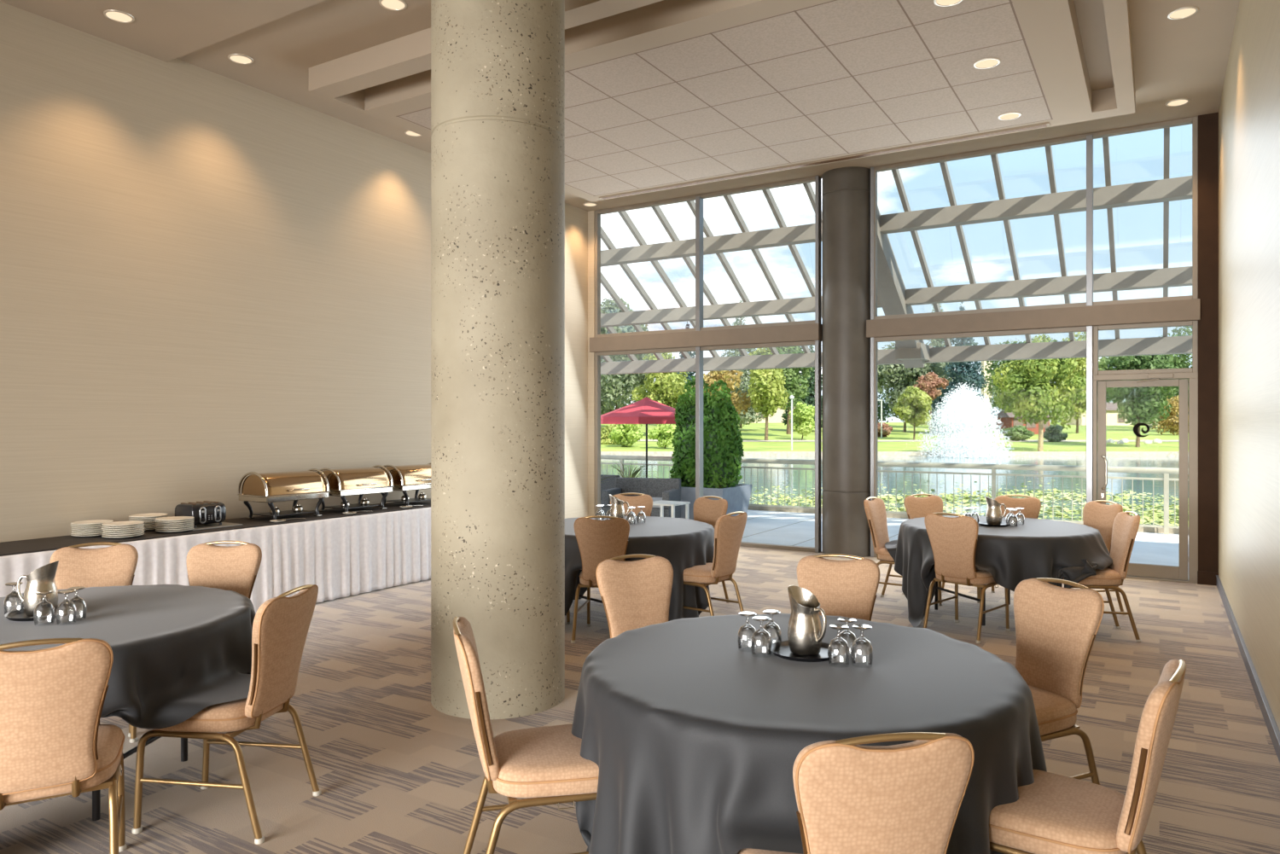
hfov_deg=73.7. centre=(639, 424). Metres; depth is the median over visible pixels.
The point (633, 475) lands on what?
plant
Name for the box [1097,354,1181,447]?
tree
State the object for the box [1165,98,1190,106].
recessed light
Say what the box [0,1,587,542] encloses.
wall
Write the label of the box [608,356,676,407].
tree
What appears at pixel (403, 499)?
shelf
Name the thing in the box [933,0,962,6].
recessed light
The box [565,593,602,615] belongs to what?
round table
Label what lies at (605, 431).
shrub
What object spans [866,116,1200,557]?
window
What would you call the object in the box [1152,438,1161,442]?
rock
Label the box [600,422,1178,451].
lawn
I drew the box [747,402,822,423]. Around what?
house
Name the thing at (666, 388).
tree
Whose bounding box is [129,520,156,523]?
plate
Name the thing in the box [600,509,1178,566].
patio floor
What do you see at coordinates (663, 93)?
ceiling
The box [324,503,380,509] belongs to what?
shelf
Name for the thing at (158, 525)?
plate
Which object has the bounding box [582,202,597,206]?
recessed light
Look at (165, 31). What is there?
ceiling
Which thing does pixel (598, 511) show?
goblet
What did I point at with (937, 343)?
tree
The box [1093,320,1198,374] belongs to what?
window
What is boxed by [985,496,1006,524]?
water pitcher
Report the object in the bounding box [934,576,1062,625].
round table
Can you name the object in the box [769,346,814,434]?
tree
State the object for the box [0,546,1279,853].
floor
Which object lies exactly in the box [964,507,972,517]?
goblet
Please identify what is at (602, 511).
goblet
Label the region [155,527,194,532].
plate
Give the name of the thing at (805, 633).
water pitcher
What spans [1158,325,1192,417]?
tree
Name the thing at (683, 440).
shrub
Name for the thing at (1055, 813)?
banquet chair
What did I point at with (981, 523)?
serving tray
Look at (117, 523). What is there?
plate
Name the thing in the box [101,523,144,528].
plate
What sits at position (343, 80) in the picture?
trim
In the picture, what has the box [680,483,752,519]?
planter box
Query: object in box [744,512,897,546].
joint
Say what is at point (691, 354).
tree
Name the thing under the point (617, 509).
water pitcher
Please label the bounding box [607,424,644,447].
shrub
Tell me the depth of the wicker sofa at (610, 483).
14.86 m
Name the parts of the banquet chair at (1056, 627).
seat, backrest, seat frame, leg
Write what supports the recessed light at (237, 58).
in the ceiling at (1188, 57)
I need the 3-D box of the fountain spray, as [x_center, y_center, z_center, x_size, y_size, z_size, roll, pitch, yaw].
[21.675,-0.293,57.287,6.317,4.996,6.388,0,0,25]
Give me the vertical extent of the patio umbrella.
2.150 m
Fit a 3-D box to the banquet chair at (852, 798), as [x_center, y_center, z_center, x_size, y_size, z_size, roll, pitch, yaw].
[0.495,1.131,2.111,0.460,0.937,0.583,0,0,-10]
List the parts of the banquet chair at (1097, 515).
backrest, leg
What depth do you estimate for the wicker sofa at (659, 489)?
13.89 m
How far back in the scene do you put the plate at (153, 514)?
6.83 m
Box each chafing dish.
[237,468,329,520]
[317,465,393,512]
[380,462,430,506]
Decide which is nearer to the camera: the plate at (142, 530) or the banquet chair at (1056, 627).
the banquet chair at (1056, 627)
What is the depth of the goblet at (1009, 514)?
7.14 m
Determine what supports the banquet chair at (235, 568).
on the floor at (395, 773)
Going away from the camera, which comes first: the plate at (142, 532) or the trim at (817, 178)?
the plate at (142, 532)
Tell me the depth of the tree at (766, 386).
73.02 m
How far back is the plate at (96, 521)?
6.48 m
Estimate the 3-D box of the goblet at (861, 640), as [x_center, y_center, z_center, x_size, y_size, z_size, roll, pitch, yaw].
[0.774,0.772,2.976,0.076,0.136,0.076,0,0,31]
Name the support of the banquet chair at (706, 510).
on the floor at (395, 773)
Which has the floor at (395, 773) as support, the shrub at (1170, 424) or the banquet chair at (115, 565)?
the banquet chair at (115, 565)
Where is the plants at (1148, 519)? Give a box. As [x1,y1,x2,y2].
[742,479,1178,526]
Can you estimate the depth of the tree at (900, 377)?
93.46 m
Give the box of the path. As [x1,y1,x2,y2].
[637,439,1178,442]
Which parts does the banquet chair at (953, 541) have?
leg, backrest, leg, seat, seat frame, leg, leg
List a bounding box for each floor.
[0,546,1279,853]
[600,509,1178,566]
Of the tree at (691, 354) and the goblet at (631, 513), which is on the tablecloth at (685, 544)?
the goblet at (631, 513)
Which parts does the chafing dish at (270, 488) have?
leg, leg, fuel burner, roll lid, leg, fuel burner, handle, leg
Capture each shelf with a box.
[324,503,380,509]
[385,497,430,502]
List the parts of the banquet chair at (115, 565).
backrest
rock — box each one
[1105,438,1115,442]
[1121,438,1128,442]
[1143,440,1151,443]
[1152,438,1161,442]
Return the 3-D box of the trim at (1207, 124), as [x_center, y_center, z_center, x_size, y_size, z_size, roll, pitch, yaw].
[5.791,-0.745,8.533,0.370,4.690,0.180,0,0,31]
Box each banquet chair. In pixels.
[0,638,126,853]
[49,542,138,737]
[129,541,261,743]
[131,584,321,844]
[452,616,599,853]
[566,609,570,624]
[570,515,629,643]
[595,554,673,638]
[610,493,652,516]
[682,511,747,616]
[693,495,728,602]
[737,732,974,853]
[796,553,879,621]
[863,496,938,604]
[901,494,980,605]
[923,512,1010,643]
[980,494,1041,593]
[989,659,1186,853]
[1013,577,1104,785]
[1062,511,1140,642]
[1070,500,1124,615]
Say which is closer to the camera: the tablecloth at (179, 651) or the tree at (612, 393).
the tablecloth at (179, 651)
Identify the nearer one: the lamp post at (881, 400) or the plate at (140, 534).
the plate at (140, 534)
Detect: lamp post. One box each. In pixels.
[789,395,794,450]
[877,399,882,438]
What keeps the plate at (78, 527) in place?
on the plate at (75, 529)
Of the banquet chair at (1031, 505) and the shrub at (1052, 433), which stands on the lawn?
the shrub at (1052, 433)
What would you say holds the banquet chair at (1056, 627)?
on the floor at (395, 773)
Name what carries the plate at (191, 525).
on the plate at (192, 526)
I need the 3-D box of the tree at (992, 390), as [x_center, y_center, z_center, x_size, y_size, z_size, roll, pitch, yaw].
[43.810,-4.423,99.927,7.688,11.072,7.030,0,0,31]
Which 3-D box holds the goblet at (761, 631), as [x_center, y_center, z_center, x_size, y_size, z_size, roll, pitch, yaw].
[0.441,0.772,3.102,0.076,0.136,0.076,0,0,31]
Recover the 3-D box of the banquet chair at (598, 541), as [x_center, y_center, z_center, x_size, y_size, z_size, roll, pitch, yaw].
[-0.243,1.131,6.464,0.460,0.937,0.583,0,0,8]
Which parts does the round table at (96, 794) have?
leg, leg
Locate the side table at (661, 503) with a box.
[652,500,690,518]
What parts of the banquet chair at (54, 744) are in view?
backrest, seat frame, seat, leg, leg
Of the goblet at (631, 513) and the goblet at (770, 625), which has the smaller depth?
the goblet at (770, 625)
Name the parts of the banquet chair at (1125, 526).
seat, seat frame, leg, backrest, leg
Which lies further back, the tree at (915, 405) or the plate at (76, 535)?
the tree at (915, 405)
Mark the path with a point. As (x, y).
(640, 439)
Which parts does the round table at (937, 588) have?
leg, leg, leg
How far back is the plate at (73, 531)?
6.37 m
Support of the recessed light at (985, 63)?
attached to the ceiling at (663, 93)
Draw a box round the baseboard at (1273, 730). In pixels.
[1216,575,1279,762]
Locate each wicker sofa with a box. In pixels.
[600,474,620,510]
[602,477,680,517]
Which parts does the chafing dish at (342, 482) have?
leg, leg, fuel burner, roll lid, leg, fuel burner, handle, leg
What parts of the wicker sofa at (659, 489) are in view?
armrest, backrest, armrest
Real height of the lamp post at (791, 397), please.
4.000 m
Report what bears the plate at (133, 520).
on the plate at (130, 520)
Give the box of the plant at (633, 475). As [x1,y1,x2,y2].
[609,461,654,477]
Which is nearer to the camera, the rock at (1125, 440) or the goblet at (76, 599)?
the goblet at (76, 599)
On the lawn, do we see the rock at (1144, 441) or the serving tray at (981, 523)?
the rock at (1144, 441)
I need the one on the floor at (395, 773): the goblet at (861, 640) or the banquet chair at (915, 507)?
the banquet chair at (915, 507)
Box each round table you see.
[92,722,187,820]
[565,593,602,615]
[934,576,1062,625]
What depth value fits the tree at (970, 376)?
88.88 m
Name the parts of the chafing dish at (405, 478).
leg, fuel burner, roll lid, leg, fuel burner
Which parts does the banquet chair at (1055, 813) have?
seat, seat frame, leg, backrest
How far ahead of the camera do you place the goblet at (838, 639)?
2.99 m
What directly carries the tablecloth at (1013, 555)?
on the round table at (937, 588)
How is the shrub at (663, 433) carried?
on the lawn
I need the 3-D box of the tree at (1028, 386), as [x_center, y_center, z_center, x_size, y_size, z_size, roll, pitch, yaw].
[28.136,-2.052,60.758,6.214,8.616,6.237,0,0,-44]
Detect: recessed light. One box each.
[103,9,134,23]
[227,53,254,63]
[378,0,407,11]
[404,129,421,136]
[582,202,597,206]
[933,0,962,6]
[973,58,1000,69]
[997,111,1021,120]
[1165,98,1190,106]
[1167,5,1198,19]
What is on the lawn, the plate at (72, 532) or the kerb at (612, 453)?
the kerb at (612, 453)
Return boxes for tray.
[4,605,72,621]
[189,522,242,530]
[771,640,841,662]
[977,521,1011,526]
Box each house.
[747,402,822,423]
[995,410,1052,434]
[1060,402,1157,425]
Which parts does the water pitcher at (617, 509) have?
handle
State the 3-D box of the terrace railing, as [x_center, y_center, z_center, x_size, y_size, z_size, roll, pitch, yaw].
[3.844,1.137,14.984,15.000,0.985,0.090,0,0,31]
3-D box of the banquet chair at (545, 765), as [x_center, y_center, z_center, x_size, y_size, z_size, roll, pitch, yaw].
[-0.347,1.131,2.936,0.583,0.937,0.460,0,0,-14]
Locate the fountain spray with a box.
[916,382,1014,458]
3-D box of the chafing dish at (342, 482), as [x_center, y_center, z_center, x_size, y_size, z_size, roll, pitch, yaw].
[-2.801,0.630,8.374,0.453,0.429,0.658,0,0,31]
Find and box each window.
[589,176,822,552]
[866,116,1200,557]
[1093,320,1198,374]
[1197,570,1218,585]
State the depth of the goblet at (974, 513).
7.21 m
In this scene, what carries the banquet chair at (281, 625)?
on the floor at (395, 773)
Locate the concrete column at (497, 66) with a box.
[430,0,564,719]
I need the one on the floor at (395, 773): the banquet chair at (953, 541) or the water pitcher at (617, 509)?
the banquet chair at (953, 541)
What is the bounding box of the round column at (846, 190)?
[822,166,870,557]
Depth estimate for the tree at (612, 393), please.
89.73 m
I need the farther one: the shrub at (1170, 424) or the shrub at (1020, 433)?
the shrub at (1170, 424)
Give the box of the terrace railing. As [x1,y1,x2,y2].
[600,454,1178,535]
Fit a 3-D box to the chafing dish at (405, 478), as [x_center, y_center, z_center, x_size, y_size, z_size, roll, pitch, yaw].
[-2.401,0.630,9.032,0.453,0.429,0.658,0,0,31]
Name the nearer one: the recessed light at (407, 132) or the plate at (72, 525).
the plate at (72, 525)
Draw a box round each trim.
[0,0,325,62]
[308,0,1135,119]
[587,210,594,516]
[814,166,873,557]
[1198,112,1218,572]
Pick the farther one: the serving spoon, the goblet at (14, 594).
the serving spoon
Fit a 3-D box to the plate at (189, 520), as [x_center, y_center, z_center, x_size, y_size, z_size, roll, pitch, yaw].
[-3.650,0.761,6.704,0.272,0.016,0.272,0,0,31]
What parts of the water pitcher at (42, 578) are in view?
handle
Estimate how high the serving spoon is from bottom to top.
0.020 m
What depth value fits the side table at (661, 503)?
12.82 m
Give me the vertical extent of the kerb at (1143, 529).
0.080 m
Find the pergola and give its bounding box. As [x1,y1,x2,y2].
[600,127,1192,374]
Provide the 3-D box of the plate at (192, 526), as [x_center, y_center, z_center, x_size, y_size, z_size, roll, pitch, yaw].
[-3.649,0.819,6.699,0.272,0.016,0.272,0,0,31]
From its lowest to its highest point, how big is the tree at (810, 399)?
9.940 m
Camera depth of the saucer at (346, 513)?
8.01 m
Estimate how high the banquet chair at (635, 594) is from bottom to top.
0.937 m
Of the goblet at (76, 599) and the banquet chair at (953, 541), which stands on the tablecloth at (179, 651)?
the goblet at (76, 599)
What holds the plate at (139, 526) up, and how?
on the plate at (140, 528)
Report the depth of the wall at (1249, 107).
5.53 m
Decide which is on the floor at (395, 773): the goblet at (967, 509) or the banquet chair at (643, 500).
the banquet chair at (643, 500)
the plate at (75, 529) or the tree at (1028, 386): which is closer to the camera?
the plate at (75, 529)
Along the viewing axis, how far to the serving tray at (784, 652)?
3.10 m
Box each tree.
[600,296,654,424]
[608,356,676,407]
[631,352,692,424]
[676,321,695,396]
[692,370,750,414]
[721,300,765,428]
[745,347,789,440]
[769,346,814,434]
[780,345,822,428]
[877,342,953,431]
[877,365,892,423]
[892,386,932,439]
[913,372,948,436]
[925,303,954,415]
[928,302,996,435]
[980,338,1024,412]
[991,334,1086,451]
[1052,331,1100,433]
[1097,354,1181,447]
[1122,388,1175,428]
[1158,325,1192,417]
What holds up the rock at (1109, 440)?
on the lawn
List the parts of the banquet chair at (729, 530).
leg, seat, seat frame, backrest, leg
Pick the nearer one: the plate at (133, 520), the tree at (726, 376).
the plate at (133, 520)
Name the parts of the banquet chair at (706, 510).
backrest, leg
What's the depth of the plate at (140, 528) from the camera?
6.31 m
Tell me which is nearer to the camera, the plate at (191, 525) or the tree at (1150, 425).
the plate at (191, 525)
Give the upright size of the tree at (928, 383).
6.797 m
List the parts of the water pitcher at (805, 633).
handle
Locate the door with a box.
[1093,372,1198,583]
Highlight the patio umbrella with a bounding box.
[600,396,675,477]
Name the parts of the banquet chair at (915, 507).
backrest, leg, leg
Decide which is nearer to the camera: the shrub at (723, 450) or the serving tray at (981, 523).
the serving tray at (981, 523)
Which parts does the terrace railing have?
post, rail, rail, rail, post, post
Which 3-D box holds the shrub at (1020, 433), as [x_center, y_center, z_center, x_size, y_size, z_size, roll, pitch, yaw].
[33.449,0.938,75.874,2.908,1.742,2.280,0,0,31]
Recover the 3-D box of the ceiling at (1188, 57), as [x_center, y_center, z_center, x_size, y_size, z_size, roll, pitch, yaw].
[-1.736,-3.295,3.496,8.000,0.410,16.570,0,0,31]
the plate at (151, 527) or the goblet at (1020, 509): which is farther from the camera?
the goblet at (1020, 509)
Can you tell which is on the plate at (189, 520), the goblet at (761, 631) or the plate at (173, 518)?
the plate at (173, 518)
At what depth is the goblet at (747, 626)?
3.19 m
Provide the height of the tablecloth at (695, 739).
0.753 m
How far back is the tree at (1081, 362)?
91.01 m
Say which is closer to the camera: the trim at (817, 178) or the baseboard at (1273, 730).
the baseboard at (1273, 730)
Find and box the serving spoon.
[276,517,305,521]
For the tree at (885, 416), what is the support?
on the lawn
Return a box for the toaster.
[174,500,226,527]
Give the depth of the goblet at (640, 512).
7.29 m
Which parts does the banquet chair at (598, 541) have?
leg, seat frame, seat, leg, backrest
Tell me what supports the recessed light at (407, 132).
in the ceiling at (1188, 57)
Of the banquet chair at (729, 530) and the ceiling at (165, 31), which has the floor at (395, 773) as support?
the banquet chair at (729, 530)
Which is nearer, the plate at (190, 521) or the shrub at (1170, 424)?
the plate at (190, 521)
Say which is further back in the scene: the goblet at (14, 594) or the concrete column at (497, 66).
the concrete column at (497, 66)
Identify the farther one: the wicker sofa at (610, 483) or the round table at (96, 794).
the wicker sofa at (610, 483)
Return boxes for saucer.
[270,519,285,522]
[343,512,356,514]
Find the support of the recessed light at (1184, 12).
in the ceiling at (1188, 57)
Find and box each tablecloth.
[0,584,255,729]
[564,516,714,621]
[571,613,1047,853]
[884,515,1112,627]
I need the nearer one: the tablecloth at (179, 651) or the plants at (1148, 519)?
the tablecloth at (179, 651)
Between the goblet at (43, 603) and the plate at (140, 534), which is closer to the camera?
the goblet at (43, 603)
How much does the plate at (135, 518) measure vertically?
0.016 m
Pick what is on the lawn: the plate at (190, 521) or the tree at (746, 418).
the tree at (746, 418)
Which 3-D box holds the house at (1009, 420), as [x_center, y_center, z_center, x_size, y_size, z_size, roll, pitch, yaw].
[41.175,0.400,92.000,4.800,3.800,4.800,0,0,0]
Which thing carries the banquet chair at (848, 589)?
on the floor at (395, 773)
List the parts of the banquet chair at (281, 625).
leg, leg, seat, seat frame, leg, backrest, leg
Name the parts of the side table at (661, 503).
leg, leg, leg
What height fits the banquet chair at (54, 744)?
0.937 m
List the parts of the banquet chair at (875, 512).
backrest, leg, seat frame, seat, leg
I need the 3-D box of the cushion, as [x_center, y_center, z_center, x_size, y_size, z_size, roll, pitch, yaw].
[0.019,1.250,13.666,0.840,0.120,0.630,0,0,16]
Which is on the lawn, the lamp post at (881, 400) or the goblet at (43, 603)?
the lamp post at (881, 400)
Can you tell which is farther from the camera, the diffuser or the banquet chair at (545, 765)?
the diffuser
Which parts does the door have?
handle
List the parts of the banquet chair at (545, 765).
leg, backrest, leg, seat frame, seat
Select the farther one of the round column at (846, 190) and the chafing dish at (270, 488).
the round column at (846, 190)
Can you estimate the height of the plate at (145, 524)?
0.016 m
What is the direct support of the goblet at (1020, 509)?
on the tablecloth at (1013, 555)
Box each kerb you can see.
[600,451,1178,456]
[748,505,1178,534]
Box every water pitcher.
[17,560,58,616]
[609,494,628,519]
[787,585,826,656]
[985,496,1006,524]
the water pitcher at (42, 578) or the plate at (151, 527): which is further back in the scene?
the plate at (151, 527)
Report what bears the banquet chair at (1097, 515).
on the floor at (395, 773)
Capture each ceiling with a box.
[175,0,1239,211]
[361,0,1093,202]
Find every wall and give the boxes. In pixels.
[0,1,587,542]
[1218,0,1279,731]
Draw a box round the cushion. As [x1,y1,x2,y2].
[651,497,662,508]
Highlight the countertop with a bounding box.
[0,500,430,556]
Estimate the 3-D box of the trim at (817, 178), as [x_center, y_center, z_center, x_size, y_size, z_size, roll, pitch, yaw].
[2.523,-0.745,10.491,0.730,4.690,0.110,0,0,31]
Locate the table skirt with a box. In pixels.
[0,507,430,614]
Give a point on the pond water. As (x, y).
(791, 475)
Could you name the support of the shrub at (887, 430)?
on the lawn
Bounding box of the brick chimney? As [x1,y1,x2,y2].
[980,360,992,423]
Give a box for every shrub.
[600,424,616,444]
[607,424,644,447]
[647,424,676,448]
[669,375,709,487]
[694,379,744,488]
[788,401,814,439]
[877,422,892,436]
[999,424,1035,441]
[1043,423,1067,442]
[1151,395,1178,435]
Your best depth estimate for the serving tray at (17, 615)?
3.72 m
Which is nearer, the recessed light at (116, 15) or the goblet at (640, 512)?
the recessed light at (116, 15)
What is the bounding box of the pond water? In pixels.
[600,456,1178,526]
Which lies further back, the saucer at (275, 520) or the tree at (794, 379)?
the tree at (794, 379)
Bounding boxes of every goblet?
[3,581,23,614]
[33,590,55,625]
[55,589,76,624]
[65,586,87,621]
[594,506,603,520]
[596,504,605,519]
[626,507,635,524]
[636,506,645,523]
[737,611,757,651]
[750,616,772,657]
[761,610,781,648]
[827,623,849,666]
[836,617,857,657]
[850,624,872,667]
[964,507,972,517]
[971,507,979,522]
[1006,508,1015,524]
[1007,509,1018,526]
[1015,507,1024,524]
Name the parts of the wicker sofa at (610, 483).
backrest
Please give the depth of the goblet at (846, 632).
3.09 m
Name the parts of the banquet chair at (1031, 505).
backrest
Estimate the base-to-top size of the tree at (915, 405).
5.191 m
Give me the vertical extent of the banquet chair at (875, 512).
0.937 m
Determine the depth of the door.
8.66 m
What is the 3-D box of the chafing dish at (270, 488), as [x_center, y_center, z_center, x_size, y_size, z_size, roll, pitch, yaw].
[-3.201,0.630,7.716,0.453,0.429,0.658,0,0,31]
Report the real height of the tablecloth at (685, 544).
0.753 m
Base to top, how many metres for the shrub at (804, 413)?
3.484 m
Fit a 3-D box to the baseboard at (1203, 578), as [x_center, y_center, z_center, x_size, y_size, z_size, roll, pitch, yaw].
[5.650,1.535,8.499,0.175,0.130,0.025,0,0,31]
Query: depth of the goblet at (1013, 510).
7.04 m
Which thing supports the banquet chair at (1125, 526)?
on the floor at (395, 773)
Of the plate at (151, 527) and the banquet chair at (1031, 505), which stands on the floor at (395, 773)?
the banquet chair at (1031, 505)
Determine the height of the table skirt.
0.732 m
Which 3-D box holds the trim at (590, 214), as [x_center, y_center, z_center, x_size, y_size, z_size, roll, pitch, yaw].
[-0.666,-0.745,12.465,0.110,4.690,0.170,0,0,31]
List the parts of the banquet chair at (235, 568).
leg, backrest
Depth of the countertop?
6.74 m
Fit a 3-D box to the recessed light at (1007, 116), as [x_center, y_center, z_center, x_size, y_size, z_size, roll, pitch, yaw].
[3.465,-2.886,8.009,0.202,0.008,0.202,0,0,31]
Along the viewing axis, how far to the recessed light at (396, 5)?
6.29 m
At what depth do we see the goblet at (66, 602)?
3.61 m
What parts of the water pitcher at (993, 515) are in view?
handle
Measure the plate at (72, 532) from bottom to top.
0.016 m
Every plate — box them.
[69,523,102,527]
[70,519,113,525]
[70,526,102,529]
[70,528,103,530]
[70,529,103,533]
[70,531,102,535]
[70,533,102,536]
[101,521,144,526]
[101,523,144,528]
[101,525,144,530]
[101,527,144,532]
[101,533,144,538]
[102,529,144,534]
[102,530,144,536]
[128,512,168,517]
[128,515,168,519]
[128,518,156,521]
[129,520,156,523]
[142,523,155,525]
[143,526,156,529]
[154,525,194,530]
[155,516,194,521]
[155,518,194,523]
[155,520,194,524]
[155,522,193,527]
[155,523,193,529]
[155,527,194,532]
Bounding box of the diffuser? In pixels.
[599,122,1050,199]
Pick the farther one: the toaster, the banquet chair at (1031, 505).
the banquet chair at (1031, 505)

